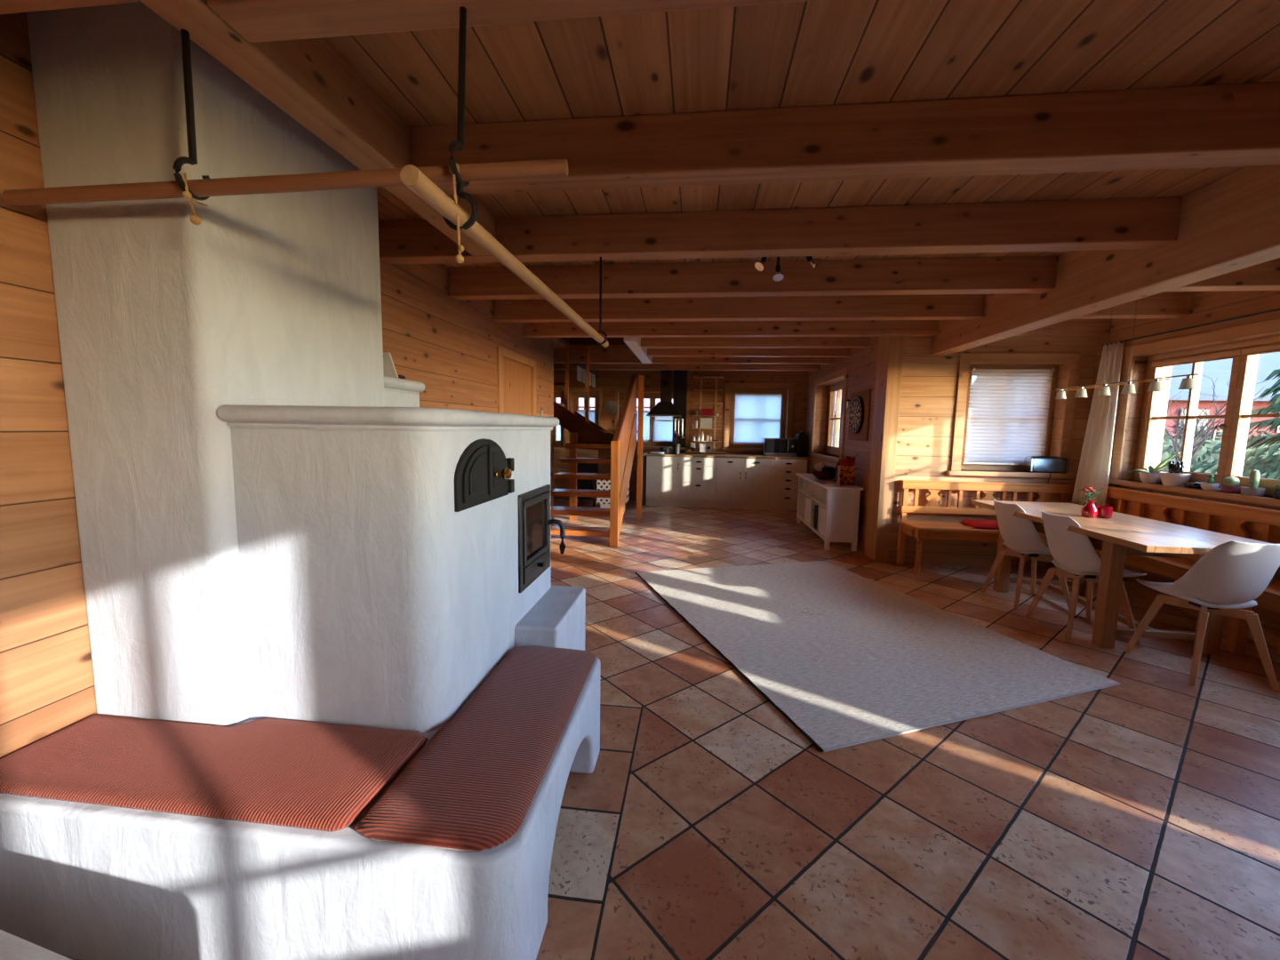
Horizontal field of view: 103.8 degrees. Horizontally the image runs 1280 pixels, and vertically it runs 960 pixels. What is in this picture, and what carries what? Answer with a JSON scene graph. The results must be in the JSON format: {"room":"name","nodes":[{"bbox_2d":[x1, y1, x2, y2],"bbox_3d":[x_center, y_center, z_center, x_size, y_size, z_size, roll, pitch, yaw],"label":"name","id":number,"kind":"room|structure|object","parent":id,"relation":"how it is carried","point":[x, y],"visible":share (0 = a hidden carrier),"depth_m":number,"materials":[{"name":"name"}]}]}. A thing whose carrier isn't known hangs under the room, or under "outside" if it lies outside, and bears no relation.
{"room":"traditional dwelling","nodes":[
{"label":"traditional dwelling","id":0,"kind":"room"},
{"bbox_2d":[0,11,553,759],"bbox_3d":[-1.809,-0.118,1.790,0.300,2.480,9.550,2,6,6],"label":"wall","id":1,"kind":"structure","parent":0,"point":[438,340],"depth_m":1.43,"materials":[{"name":"brown wood"}]},
{"bbox_2d":[496,345,536,415],"bbox_3d":[-1.284,-0.261,5.241,0.164,2.064,1.080,2,6,6],"label":"door","id":2,"kind":"structure","parent":1,"relation":"in","point":[516,373],"depth_m":5.12,"materials":[{"name":"brown wood"}]},
{"bbox_2d":[67,497,1279,959],"bbox_3d":[0.671,1.093,3.121,7.500,0.120,12.700,2,6,6],"label":"floor","id":3,"kind":"structure","parent":0,"point":[1138,818],"depth_m":1.83,"materials":[{"name":"tile"}]},
{"bbox_2d":[0,929,71,959],"bbox_3d":[-1.125,1.039,0.475,1.280,0.475,0.850,3,6,15],"label":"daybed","id":4,"kind":"object","parent":3,"relation":"on","point":[12,947],"visible":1,"depth_m":0.83,"materials":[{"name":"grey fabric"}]},
{"bbox_2d":[0,0,600,959],"bbox_3d":[-0.896,-0.115,1.908,1.488,2.480,1.701,2,6,6],"label":"stove","id":5,"kind":"object","parent":3,"relation":"on","point":[273,523],"visible":0.94,"depth_m":1.46,"materials":[{"name":"white paint"}]},
{"bbox_2d":[0,714,427,831],"bbox_3d":[-1.175,0.759,1.377,1.073,0.033,0.370,2,6,6],"label":"bench cushion","id":6,"kind":"object","parent":5,"relation":"on","point":[284,772],"visible":1,"depth_m":1.31,"materials":[{"name":"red fabric"}]},
{"bbox_2d":[230,427,550,733],"bbox_3d":[-1.078,0.426,2.164,1.100,1.345,1.255,2,6,6],"label":"stove","id":7,"kind":"object","parent":5,"relation":"in","point":[369,593],"depth_m":1.51,"materials":[{"name":"white paint"}]},
{"bbox_2d":[383,352,398,377],"bbox_3d":[-1.190,-0.530,2.309,0.090,0.108,0.120,2,6,6],"label":"picture frame","id":8,"kind":"object","parent":5,"relation":"on","point":[388,367],"visible":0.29,"depth_m":2.33,"materials":[{"name":"white paint"}]},
{"bbox_2d":[353,645,595,851],"bbox_3d":[-0.412,0.749,1.597,0.372,0.033,1.000,2,6,6],"label":"bench cushion","id":9,"kind":"object","parent":5,"relation":"on","point":[475,783],"visible":1,"depth_m":1.35,"materials":[{"name":"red fabric"}]},
{"bbox_2d":[576,463,607,500],"bbox_3d":[-0.887,-0.011,9.223,0.580,0.750,0.130,2,6,6],"label":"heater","id":10,"kind":"object","parent":3,"relation":"on","point":[581,468],"visible":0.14,"depth_m":9.16,"materials":[{"name":"metal"}]},
{"bbox_2d":[550,344,644,546],"bbox_3d":[-1.148,-0.631,6.801,2.265,2.480,2.390,2,6,6],"label":"staircase","id":11,"kind":"structure","parent":3,"relation":"on","point":[585,434],"depth_m":6.71,"materials":[{"name":"brown wood"}]},
{"bbox_2d":[592,450,610,506],"bbox_3d":[-0.598,-0.183,8.519,0.380,1.250,0.340,2,6,6],"label":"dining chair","id":12,"kind":"object","parent":3,"relation":"on","point":[602,468],"visible":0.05,"depth_m":8.63,"materials":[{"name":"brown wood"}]},
{"bbox_2d":[596,480,629,513],"bbox_3d":[-0.416,0.236,7.787,0.470,0.575,0.370,2,6,6],"label":"storage box","id":13,"kind":"object","parent":3,"relation":"on","point":[601,484],"visible":0.27,"depth_m":7.63,"materials":[{"name":"white paint"}]},
{"bbox_2d":[645,456,680,506],"bbox_3d":[0.424,0.001,8.828,0.584,0.855,0.644,2,6,6],"label":"base cabinet","id":14,"kind":"object","parent":3,"relation":"on","point":[663,474],"visible":0.97,"depth_m":8.54,"materials":[{"name":"white wood"}]},
{"bbox_2d":[642,452,811,460],"bbox_3d":[1.455,-0.416,8.678,2.790,0.034,0.628,2,6,6],"label":"countertop","id":15,"kind":"structure","parent":14,"relation":"on","point":[735,456],"depth_m":8.42,"materials":[{"name":"brown wood"}]},
{"bbox_2d":[760,437,797,456],"bbox_3d":[2.384,-0.566,8.622,0.540,0.308,0.380,2,6,6],"label":"microwave oven","id":16,"kind":"object","parent":15,"relation":"on","point":[770,446],"visible":0.99,"depth_m":8.46,"materials":[{"name":"metal"}]},
{"bbox_2d":[794,431,807,456],"bbox_3d":[2.753,-0.622,8.579,0.160,0.439,0.330,2,6,6],"label":"coffee machine","id":17,"kind":"object","parent":15,"relation":"on","point":[802,437],"visible":0.96,"depth_m":8.45,"materials":[{"name":"plastic"}]},
{"bbox_2d":[680,456,717,508],"bbox_3d":[1.015,0.018,8.763,0.603,0.855,0.641,2,6,6],"label":"base cabinet","id":18,"kind":"object","parent":3,"relation":"on","point":[698,478],"visible":0.98,"depth_m":8.47,"materials":[{"name":"white wood"}]},
{"bbox_2d":[715,457,770,510],"bbox_3d":[1.751,0.039,8.679,0.875,0.855,0.644,2,6,6],"label":"base cabinet","id":19,"kind":"object","parent":3,"relation":"on","point":[742,484],"visible":0.98,"depth_m":8.39,"materials":[{"name":"white wood"}]},
{"bbox_2d":[768,458,807,511],"bbox_3d":[2.481,0.060,8.599,0.589,0.855,0.641,2,6,6],"label":"base cabinet","id":20,"kind":"object","parent":3,"relation":"on","point":[783,487],"visible":0.8,"depth_m":8.31,"materials":[{"name":"white wood"}]},
{"bbox_2d":[795,472,863,551],"bbox_3d":[2.353,0.353,6.433,0.400,0.720,1.720,2,6,6],"label":"cabinet","id":21,"kind":"object","parent":3,"relation":"on","point":[841,502],"visible":0.78,"depth_m":5.64,"materials":[{"name":"white paint"}]},
{"bbox_2d":[799,488,826,506],"bbox_3d":[2.355,0.228,6.420,0.320,0.022,1.600,2,6,6],"label":"drawer","id":22,"kind":"object","parent":21,"relation":"attached to","point":[821,502],"depth_m":6.43,"materials":[{"name":"white paint"}]},
{"bbox_2d":[797,514,842,542],"bbox_3d":[2.349,0.607,6.460,0.320,0.030,1.600,2,6,6],"label":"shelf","id":23,"kind":"object","parent":21,"relation":"attached to","point":[799,516],"depth_m":5.92,"materials":[{"name":"white paint"}]},
{"bbox_2d":[809,469,834,479],"bbox_3d":[2.364,-0.065,6.419,0.370,0.115,0.370,2,6,6],"label":"fruit bowl","id":24,"kind":"object","parent":21,"relation":"on","point":[819,475],"visible":0.77,"depth_m":6.30,"materials":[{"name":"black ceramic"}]},
{"bbox_2d":[837,456,855,485],"bbox_3d":[2.386,-0.110,5.800,0.194,0.334,0.135,2,6,6],"label":"gift bag","id":25,"kind":"object","parent":21,"relation":"on","point":[846,471],"visible":1,"depth_m":5.75,"materials":[{"name":"red paper"}]},
{"bbox_2d":[635,560,1119,751],"bbox_3d":[1.287,0.982,3.627,2.041,0.016,2.702,-1,6,-15],"label":"rug","id":26,"kind":"object","parent":3,"relation":"on","point":[849,659],"visible":1,"depth_m":3.03,"materials":[{"name":"fabric"}]},
{"bbox_2d":[896,480,1074,573],"bbox_3d":[3.411,0.469,4.833,1.635,0.860,0.435,2,6,6],"label":"bench","id":27,"kind":"object","parent":3,"relation":"on","point":[934,530],"visible":0.76,"depth_m":4.95,"materials":[{"name":"brown wood"}]},
{"bbox_2d":[961,519,999,529],"bbox_3d":[3.366,0.425,4.806,0.412,0.044,0.330,2,6,6],"label":"seat cushion","id":28,"kind":"object","parent":27,"relation":"on","point":[985,524],"visible":0.51,"depth_m":4.75,"materials":[{"name":"red fabric"}]},
{"bbox_2d":[980,499,1070,610],"bbox_3d":[3.111,0.578,4.001,0.522,0.810,0.453,1,6,3],"label":"shell chair","id":29,"kind":"object","parent":3,"relation":"on","point":[1020,535],"visible":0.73,"depth_m":3.90,"materials":[{"name":"white plastic"}]},
{"bbox_2d":[1024,510,1146,644],"bbox_3d":[3.048,0.636,3.432,0.522,0.810,0.453,2,6,6],"label":"shell chair","id":30,"kind":"object","parent":3,"relation":"on","point":[1076,557],"visible":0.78,"depth_m":3.34,"materials":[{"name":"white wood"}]},
{"bbox_2d":[971,499,1272,655],"bbox_3d":[3.249,0.651,3.593,0.810,0.750,1.770,2,6,6],"label":"dining table","id":31,"kind":"object","parent":3,"relation":"on","point":[1118,536],"visible":0.71,"depth_m":3.16,"materials":[{"name":"brown wood"}]},
{"bbox_2d":[1077,487,1103,517],"bbox_3d":[3.267,0.159,3.632,0.137,0.220,0.128,2,6,6],"label":"vase","id":32,"kind":"object","parent":31,"relation":"on","point":[1089,509],"visible":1,"depth_m":3.62,"materials":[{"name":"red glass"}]},
{"bbox_2d":[1096,504,1112,518],"bbox_3d":[3.354,0.230,3.624,0.090,0.085,0.090,2,6,6],"label":"glass","id":33,"kind":"object","parent":31,"relation":"on","point":[1103,511],"visible":0.92,"depth_m":3.59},
{"bbox_2d":[1067,486,1279,654],"bbox_3d":[3.911,0.617,3.377,0.392,0.885,3.040,2,6,6],"label":"window bench","id":34,"kind":"object","parent":3,"relation":"on","point":[1252,523],"visible":0.38,"depth_m":3.57,"materials":[{"name":"brown wood"}]},
{"bbox_2d":[1124,540,1279,690],"bbox_3d":[3.227,0.698,2.872,0.453,0.810,0.522,2,6,5],"label":"shell chair","id":35,"kind":"object","parent":3,"relation":"on","point":[1227,580],"visible":1,"depth_m":2.71,"materials":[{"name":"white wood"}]},
{"bbox_2d":[553,369,807,500],"bbox_3d":[0.292,-0.862,9.237,5.270,2.480,0.300,2,6,6],"label":"wall","id":36,"kind":"structure","parent":0,"point":[609,380],"depth_m":8.97,"materials":[{"name":"brown wood"}]},
{"bbox_2d":[553,391,564,447],"bbox_3d":[-1.624,-1.143,9.449,0.508,1.030,0.102,2,6,6],"label":"window","id":37,"kind":"structure","parent":36,"relation":"in","point":[556,394],"depth_m":9.41,"materials":[{"name":"brown wood"}]},
{"bbox_2d":[566,387,602,450],"bbox_3d":[-1.000,-1.122,9.274,0.700,1.135,0.210,2,6,6],"label":"trim","id":38,"kind":"structure","parent":36,"relation":"attached to","point":[600,389],"depth_m":9.15,"materials":[{"name":"brown wood"}]},
{"bbox_2d":[573,392,599,425],"bbox_3d":[-0.988,-1.125,9.377,0.528,1.030,0.102,2,6,6],"label":"window","id":39,"kind":"structure","parent":36,"relation":"in","point":[577,396],"depth_m":9.30,"materials":[{"name":"brown wood"}]},
{"bbox_2d":[619,392,673,446],"bbox_3d":[0.229,-1.114,9.238,1.238,0.980,0.102,2,6,6],"label":"window","id":40,"kind":"structure","parent":36,"relation":"in","point":[652,396],"depth_m":9.21,"materials":[{"name":"brown wood"}]},
{"bbox_2d":[652,419,672,441],"bbox_3d":[0.492,-0.895,9.168,0.520,0.396,0.016,2,6,6],"label":"roller blind","id":41,"kind":"object","parent":40,"relation":"attached to","point":[662,430],"visible":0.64,"depth_m":9.17,"materials":[{"name":"fabric"}]},
{"bbox_2d":[614,388,689,449],"bbox_3d":[0.218,-1.111,9.134,1.410,1.085,0.210,2,6,6],"label":"trim","id":42,"kind":"structure","parent":36,"relation":"attached to","point":[617,390],"depth_m":9.02,"materials":[{"name":"brown wood"}]},
{"bbox_2d":[672,370,687,453],"bbox_3d":[0.711,-1.271,8.977,0.235,1.577,0.034,2,6,6],"label":"panel","id":43,"kind":"object","parent":36,"relation":"attached to","point":[680,377],"visible":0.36,"depth_m":8.95,"materials":[{"name":"metal"}]},
{"bbox_2d":[691,376,723,447],"bbox_3d":[1.191,-1.189,8.862,0.520,1.260,0.169,2,6,6],"label":"shelf","id":44,"kind":"object","parent":36,"relation":"attached to","point":[700,377],"visible":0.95,"depth_m":8.88,"materials":[{"name":"brown wood"}]},
{"bbox_2d":[728,388,787,448],"bbox_3d":[2.103,-1.099,9.024,1.008,1.060,0.102,2,6,6],"label":"window","id":45,"kind":"structure","parent":36,"relation":"in","point":[733,391],"depth_m":8.96,"materials":[{"name":"brown wood"}]},
{"bbox_2d":[733,392,782,444],"bbox_3d":[2.095,-1.087,8.963,0.810,0.906,0.016,2,6,6],"label":"roller blind","id":46,"kind":"object","parent":45,"relation":"attached to","point":[756,416],"visible":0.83,"depth_m":8.96,"materials":[{"name":"fabric"}]},
{"bbox_2d":[721,383,794,451],"bbox_3d":[2.091,-1.111,8.918,1.240,1.195,0.210,2,6,6],"label":"trim","id":47,"kind":"structure","parent":36,"relation":"attached to","point":[728,386],"depth_m":8.80,"materials":[{"name":"brown wood"}]},
{"bbox_2d":[322,0,1279,348],"bbox_3d":[0.691,-1.459,2.857,7.450,0.050,12.700,2,6,6],"label":"ceiling","id":48,"kind":"structure","parent":0,"point":[818,52],"depth_m":1.59,"materials":[{"name":"brown wood"}]},
{"bbox_2d":[0,0,138,14],"bbox_3d":[-1.417,-1.183,1.099,0.570,0.205,0.120,2,6,6],"label":"ceiling beam","id":49,"kind":"structure","parent":48,"relation":"attached to","point":[6,6],"depth_m":1.14,"materials":[{"name":"brown wood"}]},
{"bbox_2d":[139,0,495,255],"bbox_3d":[-1.014,-1.218,1.504,0.140,0.205,2.590,2,6,6],"label":"beam","id":50,"kind":"structure","parent":48,"relation":"attached to","point":[308,80],"depth_m":1.53,"materials":[{"name":"brown wood"}]},
{"bbox_2d":[172,28,209,224],"bbox_3d":[-1.087,-0.866,1.236,0.066,0.473,0.095,2,6,6],"label":"hanger","id":51,"kind":"object","parent":50,"relation":"hanging from","point":[192,159],"visible":0.89,"depth_m":1.23,"materials":[{"name":"metal"}]},
{"bbox_2d":[2,158,568,206],"bbox_3d":[-0.905,-0.725,1.230,1.486,0.054,0.038,2,6,6],"label":"pole","id":52,"kind":"object","parent":51,"relation":"hanging from","point":[303,182],"visible":0.93,"depth_m":1.21,"materials":[{"name":"brown wood"}]},
{"bbox_2d":[205,0,815,42],"bbox_3d":[0.709,-1.135,0.996,3.400,0.205,0.120,2,6,6],"label":"ceiling beam","id":53,"kind":"structure","parent":48,"relation":"attached to","point":[256,20],"depth_m":1.15,"materials":[{"name":"brown wood"}]},
{"bbox_2d":[442,6,478,263],"bbox_3d":[-0.413,-0.791,1.160,0.071,0.584,0.090,-4,8,-39],"label":"hanger","id":54,"kind":"object","parent":53,"relation":"hanging from","point":[454,169],"visible":0.87,"depth_m":1.15,"materials":[{"name":"metal"}]},
{"bbox_2d":[400,164,608,347],"bbox_3d":[-0.328,-0.701,1.977,0.044,0.043,2.006,2,6,7],"label":"pole","id":55,"kind":"object","parent":54,"relation":"hanging from","point":[411,176],"visible":0.92,"depth_m":1.29,"materials":[{"name":"brown wood"}]},
{"bbox_2d":[560,337,626,344],"bbox_3d":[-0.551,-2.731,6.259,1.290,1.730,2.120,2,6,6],"label":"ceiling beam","id":56,"kind":"structure","parent":48,"relation":"attached to","point":[570,340],"depth_m":7.36,"materials":[{"name":"brown wood"}]},
{"bbox_2d":[624,337,651,363],"bbox_3d":[-0.001,-1.699,6.322,0.130,0.218,1.920,2,6,6],"label":"trim","id":57,"kind":"structure","parent":48,"relation":"attached to","point":[634,344],"depth_m":6.00,"materials":[{"name":"white paint"}]},
{"bbox_2d":[646,370,682,416],"bbox_3d":[0.441,-1.572,8.677,0.590,0.945,0.540,2,6,6],"label":"range hood","id":58,"kind":"object","parent":48,"relation":"attached to","point":[664,408],"visible":0.91,"depth_m":8.57,"materials":[{"name":"metal"}]},
{"bbox_2d":[553,363,820,370],"bbox_3d":[0.301,-1.891,8.149,5.070,0.205,0.120,2,6,6],"label":"ceiling beam","id":59,"kind":"structure","parent":48,"relation":"attached to","point":[592,366],"depth_m":8.04,"materials":[{"name":"brown wood"}]},
{"bbox_2d":[553,348,835,364],"bbox_3d":[0.205,-1.806,7.319,5.070,0.205,0.120,2,6,6],"label":"ceiling beam","id":60,"kind":"structure","parent":48,"relation":"attached to","point":[576,356],"depth_m":7.26,"materials":[{"name":"brown wood"}]},
{"bbox_2d":[523,320,938,337],"bbox_3d":[0.823,-1.562,5.087,4.110,0.205,0.120,2,6,6],"label":"ceiling beam","id":61,"kind":"structure","parent":48,"relation":"attached to","point":[842,328],"depth_m":5.01,"materials":[{"name":"brown wood"}]},
{"bbox_2d":[493,294,984,322],"bbox_3d":[0.734,-1.482,4.316,4.110,0.205,0.120,2,6,6],"label":"ceiling beam","id":62,"kind":"structure","parent":48,"relation":"attached to","point":[916,307],"depth_m":4.24,"materials":[{"name":"brown wood"}]},
{"bbox_2d":[647,348,850,357],"bbox_3d":[1.370,-1.697,6.468,2.560,0.205,0.120,2,6,6],"label":"ceiling beam","id":63,"kind":"structure","parent":48,"relation":"attached to","point":[651,352],"depth_m":6.42,"materials":[{"name":"brown wood"}]},
{"bbox_2d":[448,256,1057,299],"bbox_3d":[0.641,-1.399,3.506,4.110,0.205,0.120,2,6,6],"label":"ceiling beam","id":64,"kind":"structure","parent":48,"relation":"attached to","point":[1025,274],"depth_m":3.43,"materials":[{"name":"brown wood"}]},
{"bbox_2d":[640,336,871,348],"bbox_3d":[1.287,-1.623,5.746,2.560,0.205,0.120,2,6,6],"label":"ceiling beam","id":65,"kind":"structure","parent":48,"relation":"attached to","point":[685,342],"depth_m":5.70,"materials":[{"name":"brown wood"}]},
{"bbox_2d":[377,196,1182,264],"bbox_3d":[0.546,-1.315,2.686,4.110,0.205,0.120,2,6,6],"label":"ceiling beam","id":66,"kind":"structure","parent":48,"relation":"attached to","point":[1143,223],"depth_m":2.59,"materials":[{"name":"brown wood"}]},
{"bbox_2d":[593,256,607,344],"bbox_3d":[-0.220,-1.007,2.806,0.079,0.489,0.014,2,6,6],"label":"hanger","id":67,"kind":"object","parent":66,"relation":"hanging from","point":[600,260],"visible":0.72,"depth_m":2.80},
{"bbox_2d":[754,256,820,280],"bbox_3d":[0.880,-1.319,2.992,0.381,0.249,0.077,2,6,6],"label":"spotlight","id":68,"kind":"object","parent":48,"relation":"attached to","point":[759,265],"visible":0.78,"depth_m":2.99,"materials":[{"name":"metal"}]},
{"bbox_2d":[409,81,1279,194],"bbox_3d":[0.803,-1.220,1.816,3.400,0.205,0.120,2,6,6],"label":"ceiling beam","id":69,"kind":"structure","parent":48,"relation":"attached to","point":[1235,124],"depth_m":1.76,"materials":[{"name":"brown wood"}]},
{"bbox_2d":[1014,319,1111,335],"bbox_3d":[3.687,-1.476,4.746,1.320,0.205,0.120,2,6,6],"label":"ceiling beam","id":70,"kind":"structure","parent":48,"relation":"attached to","point":[1071,327],"depth_m":4.65,"materials":[{"name":"brown wood"}]},
{"bbox_2d":[930,164,1279,354],"bbox_3d":[2.645,-1.143,2.234,0.170,0.380,5.450,2,6,6],"label":"girder","id":71,"kind":"object","parent":48,"relation":"attached to","point":[1231,223],"visible":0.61,"depth_m":2.52,"materials":[{"name":"brown wood"}]},
{"bbox_2d":[1053,299,1201,399],"bbox_3d":[3.283,-1.016,3.425,0.072,0.858,1.185,2,6,6],"label":"pendant lamp","id":72,"kind":"object","parent":48,"relation":"hanging from","point":[1188,382],"visible":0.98,"depth_m":3.33,"materials":[{"name":"metal"}]},
{"bbox_2d":[1072,291,1192,319],"bbox_3d":[3.600,-1.399,3.995,1.320,0.205,0.120,2,6,6],"label":"ceiling beam","id":73,"kind":"structure","parent":48,"relation":"attached to","point":[1164,304],"depth_m":3.90,"materials":[{"name":"brown wood"}]},
{"bbox_2d":[1166,257,1279,291],"bbox_3d":[3.507,-1.316,3.184,1.320,0.205,0.120,2,6,6],"label":"ceiling beam","id":74,"kind":"structure","parent":48,"relation":"attached to","point":[1265,276],"depth_m":3.11,"materials":[{"name":"brown wood"}]},
{"bbox_2d":[805,336,878,552],"bbox_3d":[2.847,-0.606,7.224,0.270,2.480,3.750,2,6,6],"label":"wall","id":75,"kind":"structure","parent":0,"point":[861,363],"depth_m":6.18,"materials":[{"name":"brown wood"}]},
{"bbox_2d":[809,366,848,461],"bbox_3d":[2.797,-0.916,7.274,0.200,1.215,1.840,2,6,6],"label":"trim","id":76,"kind":"structure","parent":75,"relation":"attached to","point":[844,372],"depth_m":6.84,"materials":[{"name":"brown wood"}]},
{"bbox_2d":[825,380,844,455],"bbox_3d":[2.952,-0.890,7.258,0.077,1.080,1.608,2,6,6],"label":"window","id":77,"kind":"structure","parent":75,"relation":"in","point":[838,387],"depth_m":7.65,"materials":[{"name":"brown wood"}]},
{"bbox_2d":[848,389,871,440],"bbox_3d":[2.553,-0.747,5.852,0.020,0.565,0.700,2,6,6],"label":"board","id":78,"kind":"object","parent":75,"relation":"attached to","point":[866,395],"visible":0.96,"depth_m":5.62,"materials":[{"name":"wood"}]},
{"bbox_2d":[848,395,864,433],"bbox_3d":[2.523,-0.759,5.844,0.040,0.436,0.436,2,6,6],"label":"dartboard","id":79,"kind":"object","parent":78,"relation":"attached to","point":[857,412],"visible":1,"depth_m":5.78,"materials":[{"name":"metal"}]},
{"bbox_2d":[864,336,904,561],"bbox_3d":[2.541,-0.402,5.226,0.142,2.480,0.330,2,6,6],"label":"trim","id":80,"kind":"structure","parent":75,"relation":"attached to","point":[890,349],"depth_m":5.12,"materials":[{"name":"brown wood"}]},
{"bbox_2d":[888,336,1097,559],"bbox_3d":[3.565,-0.373,5.116,2.180,2.480,0.300,2,6,6],"label":"wall","id":81,"kind":"structure","parent":0,"point":[928,390],"depth_m":5.00,"materials":[{"name":"brown wood"}]},
{"bbox_2d":[888,553,1055,569],"bbox_3d":[3.442,0.834,5.092,1.750,0.080,0.020,2,6,6],"label":"baseboard","id":82,"kind":"structure","parent":81,"relation":"attached to","point":[908,558],"depth_m":5.10,"materials":[{"name":"brown wood"}]},
{"bbox_2d":[960,364,1058,471],"bbox_3d":[3.680,-0.627,5.086,0.908,1.065,0.082,2,6,6],"label":"window","id":83,"kind":"structure","parent":81,"relation":"in","point":[964,467],"depth_m":5.04,"materials":[{"name":"brown wood"}]},
{"bbox_2d":[962,368,1054,464],"bbox_3d":[3.674,-0.629,5.011,0.755,0.955,0.030,2,6,6],"label":"blind","id":84,"kind":"object","parent":83,"relation":"attached to","point":[1008,412],"visible":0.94,"depth_m":5.01,"materials":[{"name":"fabric"}]},
{"bbox_2d":[946,352,1080,478],"bbox_3d":[3.669,-0.639,4.985,1.140,1.200,0.220,2,6,6],"label":"trim","id":85,"kind":"structure","parent":81,"relation":"attached to","point":[1074,359],"depth_m":4.88,"materials":[{"name":"brown wood"}]},
{"bbox_2d":[1023,456,1069,483],"bbox_3d":[4.008,-0.102,4.944,0.343,0.263,0.154,2,6,6],"label":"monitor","id":86,"kind":"object","parent":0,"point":[1032,464],"visible":0.96,"depth_m":4.91,"materials":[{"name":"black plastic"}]},
{"bbox_2d":[1079,290,1279,635],"bbox_3d":[4.177,-0.059,2.219,0.300,2.480,5.350,2,6,6],"label":"wall","id":87,"kind":"structure","parent":0,"point":[1206,307],"depth_m":4.06,"materials":[{"name":"brown wood"}]},
{"bbox_2d":[1102,308,1279,346],"bbox_3d":[4.122,-1.079,3.016,0.047,0.016,3.320,2,6,6],"label":"rail","id":88,"kind":"object","parent":87,"relation":"attached to","point":[1276,309],"visible":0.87,"depth_m":3.73,"materials":[{"name":"wood"}]},
{"bbox_2d":[1072,341,1124,506],"bbox_3d":[4.199,-0.501,4.563,0.156,1.472,0.362,2,6,6],"label":"curtain","id":89,"kind":"object","parent":88,"relation":"hanging from","point":[1095,460],"visible":0.87,"depth_m":4.57,"materials":[{"name":"beige fabric"}]},
{"bbox_2d":[1108,318,1279,506],"bbox_3d":[4.186,-0.407,2.926,0.200,1.215,3.220,2,6,6],"label":"trim","id":90,"kind":"structure","parent":87,"relation":"attached to","point":[1270,326],"depth_m":3.96,"materials":[{"name":"brown wood"}]},
{"bbox_2d":[1125,452,1180,483],"bbox_3d":[4.302,-0.107,4.213,0.150,0.264,0.433,2,6,6],"label":"potted plant","id":91,"kind":"object","parent":90,"relation":"on","point":[1148,476],"visible":0.88,"depth_m":4.18,"materials":[{"name":"green plant"}]},
{"bbox_2d":[1159,460,1191,487],"bbox_3d":[4.266,-0.052,3.995,0.190,0.200,0.188,2,6,6],"label":"potted plant","id":92,"kind":"object","parent":90,"relation":"on","point":[1172,477],"visible":1,"depth_m":3.95,"materials":[{"name":"white ceramic"}]},
{"bbox_2d":[1220,476,1240,493],"bbox_3d":[4.189,0.033,3.558,0.092,0.118,0.091,2,6,6],"label":"potted cactus","id":93,"kind":"object","parent":90,"relation":"on","point":[1231,483],"visible":1,"depth_m":3.54,"materials":[{"name":"plant"}]},
{"bbox_2d":[1240,469,1265,496],"bbox_3d":[4.173,0.017,3.411,0.110,0.180,0.109,2,6,6],"label":"potted cactus","id":94,"kind":"object","parent":90,"relation":"on","point":[1252,489],"visible":1,"depth_m":3.39,"materials":[{"name":"plant"}]},
{"bbox_2d":[1240,487,1265,496],"bbox_3d":[4.172,0.079,3.418,0.110,0.055,0.109,2,6,6],"label":"pot","id":95,"kind":"object","parent":94,"relation":"attached to","point":[1257,492],"depth_m":3.39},
{"bbox_2d":[1123,580,1279,648],"bbox_3d":[4.110,1.029,3.340,0.020,0.080,3.330,2,6,6],"label":"baseboard","id":96,"kind":"structure","parent":87,"relation":"attached to","point":[1271,639],"depth_m":3.85,"materials":[{"name":"brown wood"}]},
{"bbox_2d":[1133,335,1279,496],"bbox_3d":[4.213,-0.384,2.925,0.133,1.080,2.988,2,6,6],"label":"window","id":97,"kind":"structure","parent":87,"relation":"in","point":[1244,354],"depth_m":3.70,"materials":[{"name":"brown wood"}]},
{"label":"outside","id":98,"kind":"structure","parent":0,"visible":0},
{"bbox_3d":[11.040,1.154,8.964,100.000,0.100,100.000,2,6,6],"label":"meadow","id":99,"kind":"object","parent":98,"visible":0},
{"bbox_2d":[557,391,841,447],"bbox_3d":[0.878,-3.500,24.836,19.000,5.500,7.200,2,6,6],"label":"house","id":100,"kind":"structure","parent":99,"relation":"on","point":[646,401],"depth_m":21.72,"materials":[{"name":"tile"}]},
{"bbox_2d":[1162,374,1265,469],"bbox_3d":[9.681,-0.407,9.050,1.952,2.963,2.131,-1,6,-19],"label":"bare tree","id":101,"kind":"object","parent":99,"relation":"on","point":[1198,445],"visible":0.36,"depth_m":8.89,"materials":[{"name":"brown plant"}]},
{"bbox_2d":[1160,424,1279,479],"bbox_3d":[12.983,-0.063,11.841,6.867,2.488,1.743,2,6,6],"label":"hedge","id":102,"kind":"object","parent":99,"relation":"on","point":[1203,457],"visible":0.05,"depth_m":11.34,"materials":[{"name":"green plant"}]},
{"bbox_2d":[1164,352,1279,439],"bbox_3d":[15.973,-2.326,16.133,8.000,5.500,5.600,2,6,6],"label":"house","id":103,"kind":"structure","parent":99,"relation":"on","point":[1268,363],"depth_m":13.79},
{"bbox_2d":[1189,368,1279,479],"bbox_3d":[9.673,-1.638,6.590,3.482,5.900,3.045,1,6,0],"label":"conifer","id":104,"kind":"object","parent":99,"relation":"on","point":[1268,465],"visible":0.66,"depth_m":7.07,"materials":[{"name":"green plant"}]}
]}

